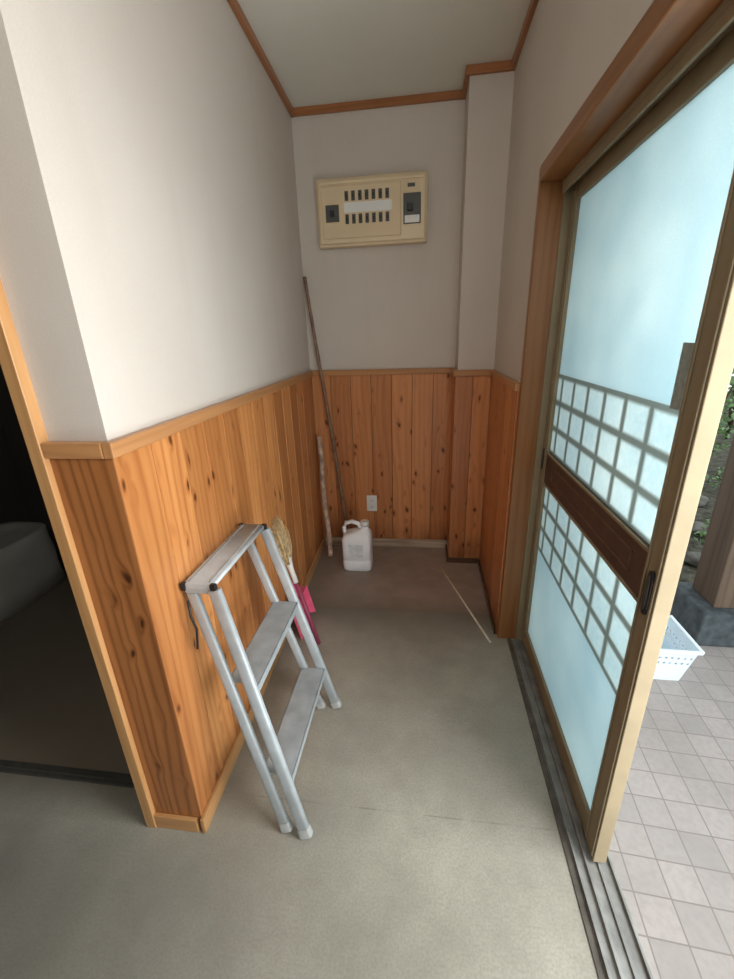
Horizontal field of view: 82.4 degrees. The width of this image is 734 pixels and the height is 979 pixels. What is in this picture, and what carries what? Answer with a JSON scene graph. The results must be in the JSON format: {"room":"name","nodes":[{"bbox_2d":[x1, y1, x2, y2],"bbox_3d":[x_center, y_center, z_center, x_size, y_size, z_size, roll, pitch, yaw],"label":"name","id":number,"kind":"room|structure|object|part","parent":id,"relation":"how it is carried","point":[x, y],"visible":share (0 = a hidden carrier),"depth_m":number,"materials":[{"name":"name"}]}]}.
{"room":"entrance hall","nodes":[
{"label":"entrance hall","id":0,"kind":"room"},
{"bbox_2d":[0,418,34,522],"bbox_3d":[-3.175,-0.029,0.778,0.100,2.620,5.250,1,20,8],"label":"wall","id":1,"kind":"structure","parent":0,"point":[14,505],"depth_m":3.28,"materials":[{"name":"black"}]},
{"bbox_2d":[0,364,52,531],"bbox_3d":[-1.739,-0.568,2.127,2.375,2.620,2.000,1,20,8],"label":"wall","id":2,"kind":"structure","parent":0,"point":[8,416],"depth_m":3.29,"materials":[{"name":"black"}]},
{"bbox_2d":[0,759,134,787],"bbox_3d":[-1.154,1.020,1.519,0.943,0.016,0.040,1,20,8],"label":"door track","id":3,"kind":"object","parent":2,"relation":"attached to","point":[6,766],"depth_m":1.50,"materials":[{"name":"grey plastic"}]},
{"bbox_2d":[0,0,323,828],"bbox_3d":[-0.493,-0.512,1.861,0.168,2.620,2.112,1,20,8],"label":"wall","id":4,"kind":"structure","parent":0,"point":[151,271],"depth_m":1.12,"materials":[{"name":"paint"}]},
{"bbox_3d":[-0.499,-0.422,1.824,0.168,0.035,1.980,1,20,8],"label":"cap rail","id":5,"kind":"part","parent":4,"relation":"part of","materials":[{"name":"brown wood"}]},
{"bbox_2d":[154,536,324,832],"bbox_3d":[-0.461,0.713,2.237,0.168,0.060,1.980,1,20,8],"label":"baseboard","id":6,"kind":"structure","parent":4,"relation":"attached to","point":[163,820],"depth_m":1.41,"materials":[{"name":"brown wood"}]},
{"bbox_2d":[227,0,538,116],"bbox_3d":[-0.213,-1.183,-0.102,1.219,0.035,4.968,1,20,8],"label":"trim","id":7,"kind":"structure","parent":4,"relation":"attached to","point":[508,65],"depth_m":2.04,"materials":[{"name":"brown wood"}]},
{"bbox_2d":[0,532,597,978],"bbox_3d":[-1.283,1.286,1.001,3.632,0.120,5.250,1,20,8],"label":"floor","id":8,"kind":"structure","parent":0,"point":[434,850],"depth_m":1.32,"materials":[{"name":"concrete"}]},
{"bbox_2d":[0,521,66,621],"bbox_3d":[-2.198,0.488,2.499,0.420,0.410,0.610,1,20,8],"label":"bathtub","id":9,"kind":"object","parent":8,"relation":"on","point":[30,566],"visible":1,"depth_m":2.50,"materials":[{"name":"ceramic"}]},
{"bbox_2d":[179,523,341,839],"bbox_3d":[-0.320,0.601,1.415,0.348,0.821,0.535,1,20,8],"label":"step ladder","id":10,"kind":"object","parent":8,"relation":"on","point":[253,664],"visible":1,"depth_m":1.30,"materials":[{"name":"metal"}]},
{"bbox_3d":[-0.377,0.664,1.248,0.289,0.776,0.027,11,24,32],"label":"rail","id":11,"kind":"part","parent":10,"relation":"part of","materials":[{"name":"metal"}]},
{"bbox_3d":[-0.309,0.665,1.229,0.285,0.785,0.030,12,24,33],"label":"rail","id":12,"kind":"part","parent":10,"relation":"part of","materials":[{"name":"metal"}]},
{"bbox_3d":[-0.323,0.521,1.637,0.265,0.775,0.021,3,21,13],"label":"rail","id":13,"kind":"part","parent":10,"relation":"part of","materials":[{"name":"metal"}]},
{"bbox_3d":[-0.253,0.515,1.635,0.259,0.784,0.023,3,21,13],"label":"rail","id":14,"kind":"part","parent":10,"relation":"part of","materials":[{"name":"metal"}]},
{"bbox_2d":[269,514,320,644],"bbox_3d":[-0.342,0.445,2.062,0.218,0.666,0.137,1,20,8],"label":"broom","id":15,"kind":"object","parent":8,"relation":"on","point":[279,533],"visible":0.98,"depth_m":2.00,"materials":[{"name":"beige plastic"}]},
{"bbox_3d":[-0.293,0.614,2.072,0.122,0.339,0.022,7,22,23],"label":"handle","id":16,"kind":"part","parent":15,"relation":"part of","materials":[{"name":"red plastic"}]},
{"bbox_2d":[292,581,315,639],"bbox_3d":[-0.340,0.603,2.188,0.088,0.289,0.190,1,20,8],"label":"dustpan","id":17,"kind":"object","parent":8,"relation":"on","point":[304,589],"visible":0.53,"depth_m":2.26,"materials":[{"name":"pink plastic"}]},
{"bbox_2d":[317,436,332,556],"bbox_3d":[-0.291,0.054,2.880,0.045,0.821,0.210,-7,21,-14],"label":"stick","id":18,"kind":"object","parent":8,"relation":"on","point":[320,446],"visible":1,"depth_m":2.86,"materials":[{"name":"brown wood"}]},
{"bbox_2d":[303,276,348,528],"bbox_3d":[-0.247,-0.424,2.778,0.240,1.791,0.029,8,22,25],"label":"pole","id":19,"kind":"object","parent":8,"relation":"on","point":[304,278],"visible":0.9,"depth_m":2.72,"materials":[{"name":"brown wood"}]},
{"bbox_2d":[342,519,372,570],"bbox_3d":[-0.064,0.356,2.762,0.192,0.346,0.144,1,20,8],"label":"plastic jug","id":20,"kind":"object","parent":8,"relation":"on","point":[357,544],"visible":1,"depth_m":2.71,"materials":[{"name":"white plastic"}]},
{"bbox_3d":[-0.093,0.246,2.726,0.140,0.112,0.028,1,20,8],"label":"handle","id":21,"kind":"part","parent":20,"relation":"part of","materials":[{"name":"plastic"}]},
{"bbox_2d":[437,562,490,642],"bbox_3d":[0.545,0.627,2.454,0.012,0.010,0.799,-5,20,-9],"label":"cane","id":22,"kind":"object","parent":8,"relation":"on","point":[455,589],"visible":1,"depth_m":2.37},
{"bbox_2d":[291,99,465,539],"bbox_3d":[0.298,-0.838,2.682,1.341,2.620,0.157,1,20,8],"label":"wall","id":23,"kind":"structure","parent":0,"point":[385,317],"depth_m":2.58,"materials":[{"name":"paint"}]},
{"bbox_2d":[316,171,427,249],"bbox_3d":[0.026,-1.557,2.342,0.618,0.335,0.101,1,20,8],"label":"breaker panel","id":24,"kind":"object","parent":23,"relation":"attached to","point":[381,209],"visible":1,"depth_m":2.31,"materials":[{"name":"beige plastic"}]},
{"bbox_3d":[-0.034,-1.543,2.323,0.445,0.255,0.012,1,20,8],"label":"plate","id":25,"kind":"part","parent":24,"relation":"part of","materials":[{"name":"beige plastic"}]},
{"bbox_3d":[0.235,-1.537,2.278,0.030,0.035,0.014,1,20,8],"label":"switch lever","id":26,"kind":"part","parent":24,"relation":"part of","materials":[{"name":"black plastic"}]},
{"bbox_3d":[0.247,-1.487,2.300,0.080,0.035,0.003,1,20,8],"label":"rating plate","id":27,"kind":"part","parent":24,"relation":"part of","materials":[{"name":"white paper"}]},
{"bbox_2d":[367,495,376,510],"bbox_3d":[0.035,0.099,2.987,0.074,0.120,0.011,1,20,8],"label":"wall outlet","id":28,"kind":"object","parent":23,"relation":"attached to","point":[371,499],"visible":1,"depth_m":2.98,"materials":[{"name":"white plastic"}]},
{"bbox_3d":[0.088,-0.750,2.672,0.931,0.035,0.024,1,20,8],"label":"cap rail","id":29,"kind":"part","parent":23,"relation":"part of","materials":[{"name":"brown wood"}]},
{"bbox_2d":[325,536,446,547],"bbox_3d":[0.132,0.388,3.076,0.893,0.060,0.018,1,20,8],"label":"baseboard","id":30,"kind":"structure","parent":23,"relation":"attached to","point":[391,542],"depth_m":3.05,"materials":[{"name":"brown wood"}]},
{"bbox_2d":[237,0,530,107],"bbox_3d":[-1.284,-1.277,0.056,3.800,0.100,5.250,1,20,8],"label":"ceiling","id":31,"kind":"structure","parent":0,"point":[320,52],"depth_m":1.77,"materials":[{"name":"white paint"}]},
{"bbox_2d":[447,0,653,633],"bbox_3d":[0.401,0.040,0.264,0.394,2.620,4.967,1,20,8],"label":"wall","id":32,"kind":"structure","parent":0,"point":[514,120],"depth_m":2.03,"materials":[{"name":"paint"}]},
{"bbox_2d":[445,544,495,633],"bbox_3d":[0.611,0.567,2.576,0.214,0.035,0.912,1,20,8],"label":"baseboard","id":33,"kind":"structure","parent":32,"relation":"attached to","point":[448,559],"depth_m":2.71,"materials":[{"name":"brown wood"}]},
{"bbox_3d":[0.578,-0.580,2.161,0.228,0.035,0.918,1,20,8],"label":"cap rail","id":34,"kind":"part","parent":32,"relation":"part of","materials":[{"name":"brown wood"}]},
{"bbox_2d":[507,638,606,978],"bbox_3d":[0.592,1.099,1.235,0.018,0.054,1.896,1,20,8],"label":"trim","id":35,"kind":"structure","parent":32,"relation":"attached to","point":[581,902],"depth_m":1.27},
{"bbox_2d":[511,638,653,978],"bbox_3d":[0.655,1.095,1.225,0.110,0.064,1.896,1,20,8],"label":"door track","id":36,"kind":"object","parent":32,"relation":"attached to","point":[621,952],"depth_m":1.17,"materials":[{"name":"metal"}]},
{"bbox_2d":[497,0,723,638],"bbox_3d":[0.590,0.149,0.876,0.176,1.985,1.970,1,20,8],"label":"trim","id":37,"kind":"structure","parent":32,"relation":"attached to","point":[666,26],"depth_m":1.47,"materials":[{"name":"brown wood"}]},
{"bbox_2d":[515,0,733,640],"bbox_3d":[0.633,0.170,0.886,0.103,1.935,1.896,1,20,8],"label":"trim","id":38,"kind":"structure","parent":32,"relation":"attached to","point":[720,22],"depth_m":1.21,"materials":[{"name":"brown wood"}]},
{"bbox_2d":[522,29,733,862],"bbox_3d":[0.692,0.013,1.316,0.044,1.900,0.949,1,20,8],"label":"door","id":39,"kind":"structure","parent":32,"relation":"in","point":[643,364],"depth_m":1.05,"materials":[{"name":"glass"}]},
{"bbox_3d":[0.727,0.865,1.640,0.029,0.076,0.842,1,20,8],"label":"rail","id":40,"kind":"part","parent":39,"relation":"part of","materials":[{"name":"beige metal"}]},
{"bbox_3d":[0.713,0.473,1.498,0.005,0.758,0.842,1,20,8],"label":"glass pane","id":41,"kind":"part","parent":39,"relation":"part of","materials":[{"name":"glass"}]},
{"bbox_3d":[0.700,0.054,1.345,0.027,0.135,0.842,1,20,8],"label":"panel","id":42,"kind":"part","parent":39,"relation":"part of","materials":[{"name":"brown wood"}]},
{"bbox_3d":[0.683,-0.424,1.171,0.005,0.883,0.842,1,20,8],"label":"glass pane","id":43,"kind":"part","parent":39,"relation":"part of","materials":[{"name":"glass"}]},
{"bbox_3d":[0.620,0.228,0.925,0.006,0.110,0.024,1,20,8],"label":"pull handle","id":44,"kind":"part","parent":39,"relation":"part of","materials":[{"name":"black plastic"}]},
{"bbox_3d":[0.670,-0.861,1.012,0.029,0.048,0.842,1,20,8],"label":"rail","id":45,"kind":"part","parent":39,"relation":"part of","materials":[{"name":"brown wood"}]},
{"bbox_3d":[-1.878,-0.199,1.127,2.375,2.620,0.110,1,20,8],"label":"wall","id":46,"kind":"structure","parent":0,"visible":0},
{"bbox_2d":[0,279,156,827],"bbox_3d":[-1.190,0.110,1.137,1.005,1.990,0.165,1,20,8],"label":"trim","id":47,"kind":"structure","parent":46,"relation":"attached to","point":[12,361],"depth_m":0.98,"materials":[{"name":"brown wood"}]},
{"label":"outside","id":48,"kind":"structure","parent":0,"visible":0},
{"bbox_2d":[678,395,733,582],"bbox_3d":[5.300,0.133,3.614,8.440,0.130,14.000,1,20,8],"label":"garden","id":49,"kind":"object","parent":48,"point":[688,572],"depth_m":3.86,"materials":[{"name":"soil"}]},
{"bbox_2d":[683,552,700,566],"bbox_3d":[2.150,0.456,2.733,0.159,0.085,0.164,-15,24,-32],"label":"rock","id":50,"kind":"object","parent":49,"relation":"on","point":[692,558],"visible":0.46,"depth_m":2.71,"materials":[{"name":"grey stone"}]},
{"bbox_2d":[691,521,708,538],"bbox_3d":[2.526,0.313,3.088,0.234,0.131,0.222,15,26,39],"label":"rock","id":51,"kind":"object","parent":49,"relation":"on","point":[697,525],"visible":0.34,"depth_m":3.07,"materials":[{"name":"grey stone"}]},
{"bbox_2d":[694,519,709,548],"bbox_3d":[2.328,0.314,2.781,0.271,0.286,0.262,-14,23,-31],"label":"plant","id":52,"kind":"object","parent":49,"relation":"on","point":[701,533],"visible":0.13,"depth_m":2.82,"materials":[{"name":"green plant"}]},
{"bbox_2d":[698,495,708,506],"bbox_3d":[2.853,0.091,3.668,0.207,0.104,0.225,17,27,42],"label":"rock","id":53,"kind":"object","parent":49,"relation":"on","point":[703,500],"visible":0.28,"depth_m":3.60,"materials":[{"name":"grey stone"}]},
{"bbox_2d":[705,467,724,487],"bbox_3d":[3.256,-0.087,3.807,0.274,0.280,0.264,9,23,28],"label":"plant","id":54,"kind":"object","parent":49,"relation":"on","point":[719,478],"visible":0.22,"depth_m":3.83,"materials":[{"name":"green plant"}]},
{"bbox_2d":[712,368,733,455],"bbox_3d":[3.447,-0.884,4.134,0.862,1.542,0.851,10,23,29],"label":"shrub","id":55,"kind":"object","parent":49,"relation":"on","point":[726,418],"visible":0.08,"depth_m":4.05,"materials":[{"name":"green plant"}]},
{"bbox_2d":[725,376,733,438],"bbox_3d":[4.891,-1.787,5.320,1.500,2.338,1.473,1,20,8],"label":"shrub","id":56,"kind":"object","parent":49,"relation":"on","point":[730,412],"visible":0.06,"depth_m":5.61,"materials":[{"name":"green plant"}]},
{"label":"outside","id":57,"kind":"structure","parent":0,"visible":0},
{"bbox_2d":[609,627,733,978],"bbox_3d":[3.261,1.586,-0.178,5.440,0.120,5.420,1,20,8],"label":"paving","id":58,"kind":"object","parent":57,"point":[671,850],"depth_m":1.31,"materials":[{"name":"tile"}]},
{"bbox_2d":[653,615,704,680],"bbox_3d":[1.297,0.724,1.914,0.267,0.192,0.267,1,20,8],"label":"plastic basket","id":59,"kind":"object","parent":58,"relation":"on","point":[672,664],"visible":0.41,"depth_m":1.83,"materials":[{"name":"white plastic"}]},
{"bbox_2d":[670,435,733,646],"bbox_3d":[1.789,-0.285,1.818,0.396,2.120,0.337,1,20,8],"label":"porch post","id":60,"kind":"object","parent":58,"relation":"on","point":[704,607],"visible":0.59,"depth_m":2.03,"materials":[{"name":"wood"}]}
]}

